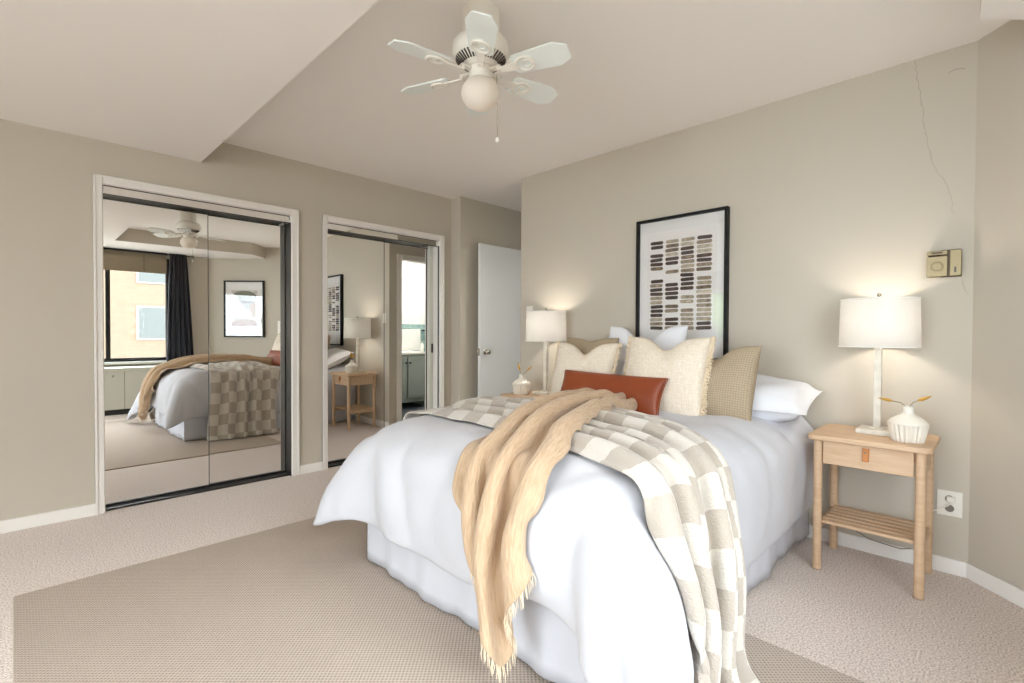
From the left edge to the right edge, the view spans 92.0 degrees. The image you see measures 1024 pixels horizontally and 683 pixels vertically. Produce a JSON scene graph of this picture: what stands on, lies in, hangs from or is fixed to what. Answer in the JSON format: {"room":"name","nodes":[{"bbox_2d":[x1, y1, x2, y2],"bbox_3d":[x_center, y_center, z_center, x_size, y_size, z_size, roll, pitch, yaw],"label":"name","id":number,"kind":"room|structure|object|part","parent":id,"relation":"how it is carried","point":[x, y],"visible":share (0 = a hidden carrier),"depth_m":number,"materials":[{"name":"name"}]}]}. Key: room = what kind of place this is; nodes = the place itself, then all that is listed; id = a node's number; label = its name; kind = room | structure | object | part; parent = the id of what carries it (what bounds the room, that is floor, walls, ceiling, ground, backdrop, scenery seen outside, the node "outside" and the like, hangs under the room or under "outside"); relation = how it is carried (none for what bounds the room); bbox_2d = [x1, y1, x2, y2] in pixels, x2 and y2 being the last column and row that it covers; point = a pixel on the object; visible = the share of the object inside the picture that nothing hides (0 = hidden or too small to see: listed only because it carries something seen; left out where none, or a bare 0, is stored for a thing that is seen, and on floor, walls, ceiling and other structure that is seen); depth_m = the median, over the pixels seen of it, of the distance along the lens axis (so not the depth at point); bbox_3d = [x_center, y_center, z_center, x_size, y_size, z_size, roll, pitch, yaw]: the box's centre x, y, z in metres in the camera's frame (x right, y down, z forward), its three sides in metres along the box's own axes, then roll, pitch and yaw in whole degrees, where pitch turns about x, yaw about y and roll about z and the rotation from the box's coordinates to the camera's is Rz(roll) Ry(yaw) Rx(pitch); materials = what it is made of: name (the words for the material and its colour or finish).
{"room":"bedroom","nodes":[
{"label":"bedroom","id":0,"kind":"room"},
{"bbox_2d":[0,119,450,520],"bbox_3d":[-2.878,-0.169,2.836,0.220,2.465,6.210,1,1,45],"label":"wall","id":1,"kind":"structure","parent":0,"point":[47,392],"depth_m":2.95,"materials":[{"name":"beige paint"}]},
{"bbox_2d":[103,194,209,506],"bbox_3d":[-2.382,0.050,3.331,0.020,1.993,0.591,1,1,45],"label":"door","id":2,"kind":"structure","parent":1,"relation":"in","point":[156,267],"depth_m":3.31,"materials":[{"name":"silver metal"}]},
{"bbox_2d":[0,462,322,533],"bbox_3d":[-2.759,1.029,2.815,0.013,0.072,6.090,1,1,45],"label":"baseboard","id":3,"kind":"structure","parent":1,"relation":"attached to","point":[25,522],"depth_m":2.89,"materials":[{"name":"white paint"}]},
{"bbox_2d":[93,173,299,514],"bbox_3d":[-2.164,0.017,3.502,0.181,2.080,1.232,1,1,45],"label":"trim","id":4,"kind":"structure","parent":1,"relation":"attached to","point":[102,184],"depth_m":3.39,"materials":[{"name":"white paint"}]},
{"bbox_2d":[208,211,285,485],"bbox_3d":[-1.992,0.045,3.740,0.020,1.993,0.541,1,1,45],"label":"door","id":5,"kind":"structure","parent":1,"relation":"in","point":[246,255],"depth_m":3.72,"materials":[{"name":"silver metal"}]},
{"bbox_2d":[328,230,384,463],"bbox_3d":[-1.389,0.038,4.347,0.020,1.993,0.592,1,1,45],"label":"door","id":6,"kind":"structure","parent":1,"relation":"in","point":[355,261],"depth_m":4.34,"materials":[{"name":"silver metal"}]},
{"bbox_2d":[322,214,444,469],"bbox_3d":[-1.163,0.005,4.510,0.181,2.080,1.227,1,1,45],"label":"trim","id":7,"kind":"structure","parent":1,"relation":"attached to","point":[333,223],"depth_m":4.47,"materials":[{"name":"white paint"}]},
{"bbox_2d":[384,239,432,426],"bbox_3d":[-0.988,0.034,4.747,0.034,1.993,0.546,1,1,45],"label":"door","id":8,"kind":"structure","parent":1,"relation":"in","point":[408,267],"depth_m":4.73,"materials":[{"name":"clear mirror"}]},
{"bbox_2d":[451,196,520,405],"bbox_3d":[0.070,-0.200,5.701,0.360,2.465,2.010,1,1,45],"label":"wall","id":9,"kind":"structure","parent":0,"point":[473,222],"depth_m":4.95,"materials":[{"name":"beige paint"}]},
{"bbox_2d":[477,243,520,396],"bbox_3d":[-0.053,0.026,5.183,0.167,2.003,0.782,1,1,45],"label":"door","id":10,"kind":"structure","parent":9,"relation":"in","point":[499,268],"depth_m":5.07,"materials":[{"name":"white paint"}]},
{"bbox_3d":[-0.284,0.104,4.952,0.167,0.054,0.054,1,1,45],"label":"knob","id":11,"kind":"part","parent":10,"relation":"part of","materials":[{"name":"silver metal"}]},
{"bbox_2d":[0,465,1023,682],"bbox_3d":[-0.453,1.149,1.873,5.350,0.120,8.400,1,1,45],"label":"floor","id":12,"kind":"structure","parent":0,"point":[858,616],"depth_m":2.18,"materials":[{"name":"carpet"}]},
{"bbox_2d":[13,517,864,682],"bbox_3d":[-0.439,1.086,1.790,2.755,0.009,1.927,1,1,45],"label":"area rug","id":13,"kind":"object","parent":12,"relation":"on","point":[302,601],"visible":0.52,"depth_m":1.87,"materials":[{"name":"carpet"}]},
{"bbox_2d":[501,390,543,397],"bbox_3d":[0.203,0.736,3.852,0.460,0.648,0.410,1,1,45],"label":"nightstand","id":14,"kind":"object","parent":12,"relation":"on","point":[510,395],"visible":0.08,"depth_m":3.78,"materials":[{"name":"brown wood"}]},
{"bbox_2d":[512,374,530,394],"bbox_3d":[0.074,0.332,3.863,0.147,0.158,0.148,1,1,45],"label":"ribbed vase","id":15,"kind":"object","parent":14,"relation":"on","point":[521,386],"visible":1,"depth_m":3.81,"materials":[{"name":"beige ceramic"}]},
{"bbox_2d":[526,308,566,394],"bbox_3d":[0.266,0.074,3.867,0.325,0.676,0.325,1,1,45],"label":"table lamp","id":16,"kind":"object","parent":14,"relation":"on","point":[546,326],"visible":0.96,"depth_m":3.74,"materials":[{"name":"white fabric"}]},
{"bbox_3d":[0.267,-0.118,3.864,0.320,0.230,0.320,1,1,45],"label":"lamp shade","id":17,"kind":"part","parent":16,"relation":"part of","materials":[{"name":"white fabric"}]},
{"bbox_2d":[367,510,808,682],"bbox_3d":[0.459,0.748,2.567,1.470,0.650,1.913,1,1,45],"label":"bed","id":18,"kind":"object","parent":12,"relation":"on","point":[544,642],"visible":0.12,"depth_m":1.93,"materials":[{"name":"white fabric"}]},
{"bbox_2d":[313,411,813,682],"bbox_3d":[0.459,0.709,2.430,1.994,0.690,2.157,1,1,45],"label":"comforter","id":19,"kind":"object","parent":18,"relation":"on","point":[594,558],"visible":0.5,"depth_m":1.77,"materials":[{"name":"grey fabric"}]},
{"bbox_2d":[452,388,636,682],"bbox_3d":[0.259,0.625,2.220,0.412,0.801,1.656,1,1,29],"label":"throw","id":20,"kind":"object","parent":19,"relation":"on","point":[500,480],"visible":0.91,"depth_m":1.59,"materials":[{"name":"beige fabric"}]},
{"bbox_2d":[403,396,759,682],"bbox_3d":[0.175,0.684,2.213,0.826,0.779,2.056,0,1,-40],"label":"blanket","id":21,"kind":"object","parent":19,"relation":"on","point":[685,483],"visible":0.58,"depth_m":1.50,"materials":[{"name":"beige fabric"}]},
{"bbox_2d":[549,341,621,393],"bbox_3d":[0.449,0.205,3.146,0.495,0.415,0.193,1,1,40],"label":"throw pillow","id":22,"kind":"object","parent":19,"relation":"on","point":[603,358],"visible":0.62,"depth_m":3.09,"materials":[{"name":"beige fabric"}]},
{"bbox_2d":[560,369,667,414],"bbox_3d":[0.536,0.284,2.796,0.145,0.209,0.714,0,1,-40],"label":"lumbar pillow","id":23,"kind":"object","parent":19,"relation":"on","point":[647,391],"visible":0.67,"depth_m":2.66,"materials":[{"name":"leather"}]},
{"bbox_2d":[609,325,687,374],"bbox_3d":[0.819,0.145,3.127,0.209,0.489,0.544,-1,1,-44],"label":"euro pillow","id":24,"kind":"object","parent":19,"relation":"on","point":[669,338],"visible":0.2,"depth_m":3.03,"materials":[{"name":"white fabric"}]},
{"bbox_2d":[623,336,716,415],"bbox_3d":[0.826,0.193,2.700,0.212,0.449,0.546,-1,1,-40],"label":"throw pillow","id":25,"kind":"object","parent":19,"relation":"on","point":[685,365],"visible":0.62,"depth_m":2.57,"materials":[{"name":"beige fabric"}]},
{"bbox_2d":[701,346,761,420],"bbox_3d":[1.052,0.215,2.590,0.201,0.391,0.441,0,1,-40],"label":"throw pillow","id":26,"kind":"object","parent":19,"relation":"on","point":[731,390],"visible":0.62,"depth_m":2.45,"materials":[{"name":"beige fabric"}]},
{"bbox_2d":[752,374,822,421],"bbox_3d":[1.283,0.301,2.717,0.664,0.239,0.442,1,1,41],"label":"bed pillow","id":27,"kind":"object","parent":19,"relation":"on","point":[775,399],"visible":0.38,"depth_m":2.48,"materials":[{"name":"white fabric"}]},
{"bbox_3d":[0.638,0.281,3.373,0.644,0.201,0.449,1,25,45],"label":"bed pillow","id":28,"kind":"object","parent":19,"relation":"on","visible":0},
{"bbox_2d":[566,337,618,353],"bbox_3d":[0.503,0.161,3.306,0.186,0.373,0.421,-1,1,-42],"label":"throw pillow","id":29,"kind":"object","parent":28,"relation":"on","point":[584,346],"visible":0.19,"depth_m":3.29,"materials":[{"name":"beige fabric"}]},
{"bbox_2d":[808,424,940,599],"bbox_3d":[1.713,0.765,2.350,0.460,0.648,0.410,1,1,45],"label":"nightstand","id":30,"kind":"object","parent":12,"relation":"on","point":[835,445],"visible":0.99,"depth_m":2.29,"materials":[{"name":"brown wood"}]},
{"bbox_3d":[1.464,0.776,2.369,0.037,0.623,0.037,1,1,45],"label":"leg","id":31,"kind":"part","parent":30,"relation":"part of","materials":[{"name":"brown wood"}]},
{"bbox_3d":[1.577,0.884,2.486,0.018,0.035,0.290,1,1,45],"label":"rail","id":32,"kind":"part","parent":30,"relation":"part of","materials":[{"name":"brown wood"}]},
{"bbox_3d":[1.692,0.774,2.599,0.037,0.623,0.037,1,1,45],"label":"leg","id":33,"kind":"part","parent":30,"relation":"part of","materials":[{"name":"brown wood"}]},
{"bbox_3d":[1.586,0.511,2.218,0.024,0.060,0.014,1,1,45],"label":"leather pull","id":34,"kind":"part","parent":30,"relation":"part of","materials":[{"name":"brown leather"}]},
{"bbox_2d":[822,505,913,543],"bbox_3d":[1.712,0.862,2.351,0.360,0.015,0.300,1,1,45],"label":"shelf","id":35,"kind":"object","parent":30,"relation":"attached to","point":[895,528],"depth_m":2.33,"materials":[{"name":"brown wood"}]},
{"bbox_3d":[1.598,0.524,2.230,0.336,0.107,0.018,1,1,45],"label":"drawer","id":36,"kind":"part","parent":30,"relation":"part of","materials":[{"name":"brown wood"}]},
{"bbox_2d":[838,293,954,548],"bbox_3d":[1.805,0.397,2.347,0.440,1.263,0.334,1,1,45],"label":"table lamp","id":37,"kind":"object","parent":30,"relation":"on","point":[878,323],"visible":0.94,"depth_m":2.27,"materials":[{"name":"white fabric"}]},
{"bbox_3d":[1.764,-0.089,2.377,0.320,0.230,0.320,1,1,45],"label":"lamp shade","id":38,"kind":"part","parent":37,"relation":"part of","materials":[{"name":"white fabric"}]},
{"bbox_2d":[887,405,929,443],"bbox_3d":[1.762,0.365,2.200,0.147,0.158,0.148,1,1,45],"label":"ribbed vase","id":39,"kind":"object","parent":30,"relation":"on","point":[905,427],"visible":1,"depth_m":2.16,"materials":[{"name":"beige ceramic"}]},
{"bbox_2d":[877,397,904,405],"bbox_3d":[1.694,0.316,2.200,0.140,0.135,0.024,0,1,0],"label":"stem","id":40,"kind":"object","parent":39,"relation":"in","point":[885,399],"visible":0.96,"depth_m":2.19,"materials":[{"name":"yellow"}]},
{"bbox_2d":[910,396,930,405],"bbox_3d":[1.814,0.313,2.200,0.107,0.143,0.024,0,1,0],"label":"stem","id":41,"kind":"object","parent":39,"relation":"in","point":[927,397],"visible":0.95,"depth_m":2.19,"materials":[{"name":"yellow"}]},
{"bbox_3d":[1.733,0.782,2.101,0.037,0.623,0.037,1,1,45],"label":"leg","id":42,"kind":"part","parent":30,"relation":"part of","materials":[{"name":"brown wood"}]},
{"bbox_3d":[1.847,0.889,2.218,0.018,0.035,0.290,1,1,45],"label":"rail","id":43,"kind":"part","parent":30,"relation":"part of","materials":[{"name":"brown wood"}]},
{"bbox_3d":[1.848,0.526,2.212,0.016,0.107,0.290,1,1,45],"label":"panel","id":44,"kind":"part","parent":30,"relation":"part of","materials":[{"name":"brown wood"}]},
{"bbox_3d":[1.962,0.779,2.331,0.037,0.623,0.037,1,1,45],"label":"leg","id":45,"kind":"part","parent":30,"relation":"part of","materials":[{"name":"brown wood"}]},
{"bbox_2d":[0,0,1023,161],"bbox_3d":[-1.122,-1.290,1.054,4.953,0.193,5.934,1,1,45],"label":"ceiling","id":46,"kind":"structure","parent":0,"point":[177,78],"depth_m":2.13,"materials":[{"name":"white paint"}]},
{"bbox_2d":[223,0,1009,211],"bbox_3d":[-0.442,-1.445,1.833,5.350,0.140,8.400,1,1,45],"label":"ceiling","id":47,"kind":"structure","parent":0,"point":[637,71],"depth_m":2.57,"materials":[{"name":"white paint"}]},
{"bbox_2d":[388,0,571,142],"bbox_3d":[-0.131,-1.105,2.070,0.758,0.545,0.777,1,1,45],"label":"ceiling fan","id":48,"kind":"object","parent":47,"relation":"hanging from","point":[480,50],"visible":1,"depth_m":2.00,"materials":[{"name":"white paint"}]},
{"bbox_3d":[-0.354,-1.121,1.918,0.240,0.033,0.119,0,1,-34],"label":"blade","id":49,"kind":"part","parent":48,"relation":"part of","materials":[{"name":"white paint"}]},
{"bbox_3d":[-0.374,-1.125,2.187,0.240,0.033,0.119,1,1,26],"label":"blade","id":50,"kind":"part","parent":48,"relation":"part of","materials":[{"name":"white paint"}]},
{"bbox_3d":[-0.151,-1.127,2.339,0.119,0.033,0.240,0,1,-4],"label":"blade","id":51,"kind":"part","parent":48,"relation":"part of","materials":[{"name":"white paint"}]},
{"bbox_3d":[-0.131,-1.032,2.071,0.161,0.126,0.161,1,1,45],"label":"glass globe","id":52,"kind":"part","parent":48,"relation":"part of","materials":[{"name":"white glass"}]},
{"bbox_3d":[-0.111,-1.118,1.801,0.119,0.033,0.240,0,1,-4],"label":"blade","id":53,"kind":"part","parent":48,"relation":"part of","materials":[{"name":"white paint"}]},
{"bbox_3d":[-0.062,-0.987,2.072,0.008,0.260,0.005,0,1,-13],"label":"pull chain","id":54,"kind":"part","parent":48,"relation":"part of","materials":[{"name":"silver metal"}]},
{"bbox_3d":[0.092,-1.124,2.222,0.240,0.033,0.119,0,1,-34],"label":"blade","id":55,"kind":"part","parent":48,"relation":"part of","materials":[{"name":"white paint"}]},
{"bbox_3d":[0.112,-1.120,1.952,0.240,0.033,0.119,1,1,26],"label":"blade","id":56,"kind":"part","parent":48,"relation":"part of","materials":[{"name":"white paint"}]},
{"bbox_2d":[521,41,977,561],"bbox_3d":[1.202,-0.157,3.248,3.076,2.465,0.102,1,1,45],"label":"wall","id":57,"kind":"structure","parent":0,"point":[833,193],"depth_m":2.68,"materials":[{"name":"beige paint"}]},
{"bbox_2d":[635,206,729,358],"bbox_3d":[1.101,-0.355,3.248,0.626,0.950,0.042,1,1,45],"label":"framed print","id":58,"kind":"object","parent":57,"relation":"attached to","point":[682,260],"visible":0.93,"depth_m":3.22,"materials":[{"name":"black"}]},
{"bbox_2d":[806,524,967,577],"bbox_3d":[1.087,1.038,3.298,2.876,0.072,0.013,1,1,45],"label":"baseboard","id":59,"kind":"structure","parent":57,"relation":"attached to","point":[939,563],"depth_m":2.48,"materials":[{"name":"white paint"}]},
{"bbox_2d":[927,249,961,277],"bbox_3d":[2.028,-0.365,2.320,0.122,0.124,0.053,1,1,45],"label":"wall thermostat","id":60,"kind":"object","parent":57,"relation":"attached to","point":[947,263],"visible":1,"depth_m":2.30,"materials":[{"name":"brown plastic"}]},
{"bbox_3d":[2.012,-0.365,2.338,0.074,0.120,0.050,1,1,45],"label":"plate","id":61,"kind":"part","parent":60,"relation":"part of","materials":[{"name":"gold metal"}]},
{"bbox_3d":[2.058,-0.364,2.292,0.040,0.120,0.049,1,1,45],"label":"plate","id":62,"kind":"part","parent":60,"relation":"part of","materials":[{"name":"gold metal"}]},
{"bbox_2d":[937,489,962,517],"bbox_3d":[2.062,0.763,2.330,0.092,0.120,0.008,1,1,45],"label":"wall outlet","id":63,"kind":"object","parent":57,"relation":"attached to","point":[955,509],"visible":1,"depth_m":2.33,"materials":[{"name":"white plastic"}]},
{"bbox_2d":[945,505,953,511],"bbox_3d":[2.060,0.785,2.328,0.034,0.034,0.002,1,1,45],"label":"socket","id":64,"kind":"object","parent":63,"relation":"attached to","point":[950,508],"depth_m":2.33,"materials":[{"name":"brown"}]},
{"bbox_2d":[968,20,1023,589],"bbox_3d":[2.169,-0.128,1.621,0.100,2.465,1.301,0,1,0],"label":"wall","id":65,"kind":"structure","parent":0,"point":[996,495],"depth_m":2.15,"materials":[{"name":"beige paint"}]},
{"bbox_2d":[966,563,1023,608],"bbox_3d":[2.107,1.068,1.639,0.013,0.072,1.301,0,1,0],"label":"baseboard","id":66,"kind":"structure","parent":65,"relation":"attached to","point":[996,585],"depth_m":2.15,"materials":[{"name":"white paint"}]}
]}

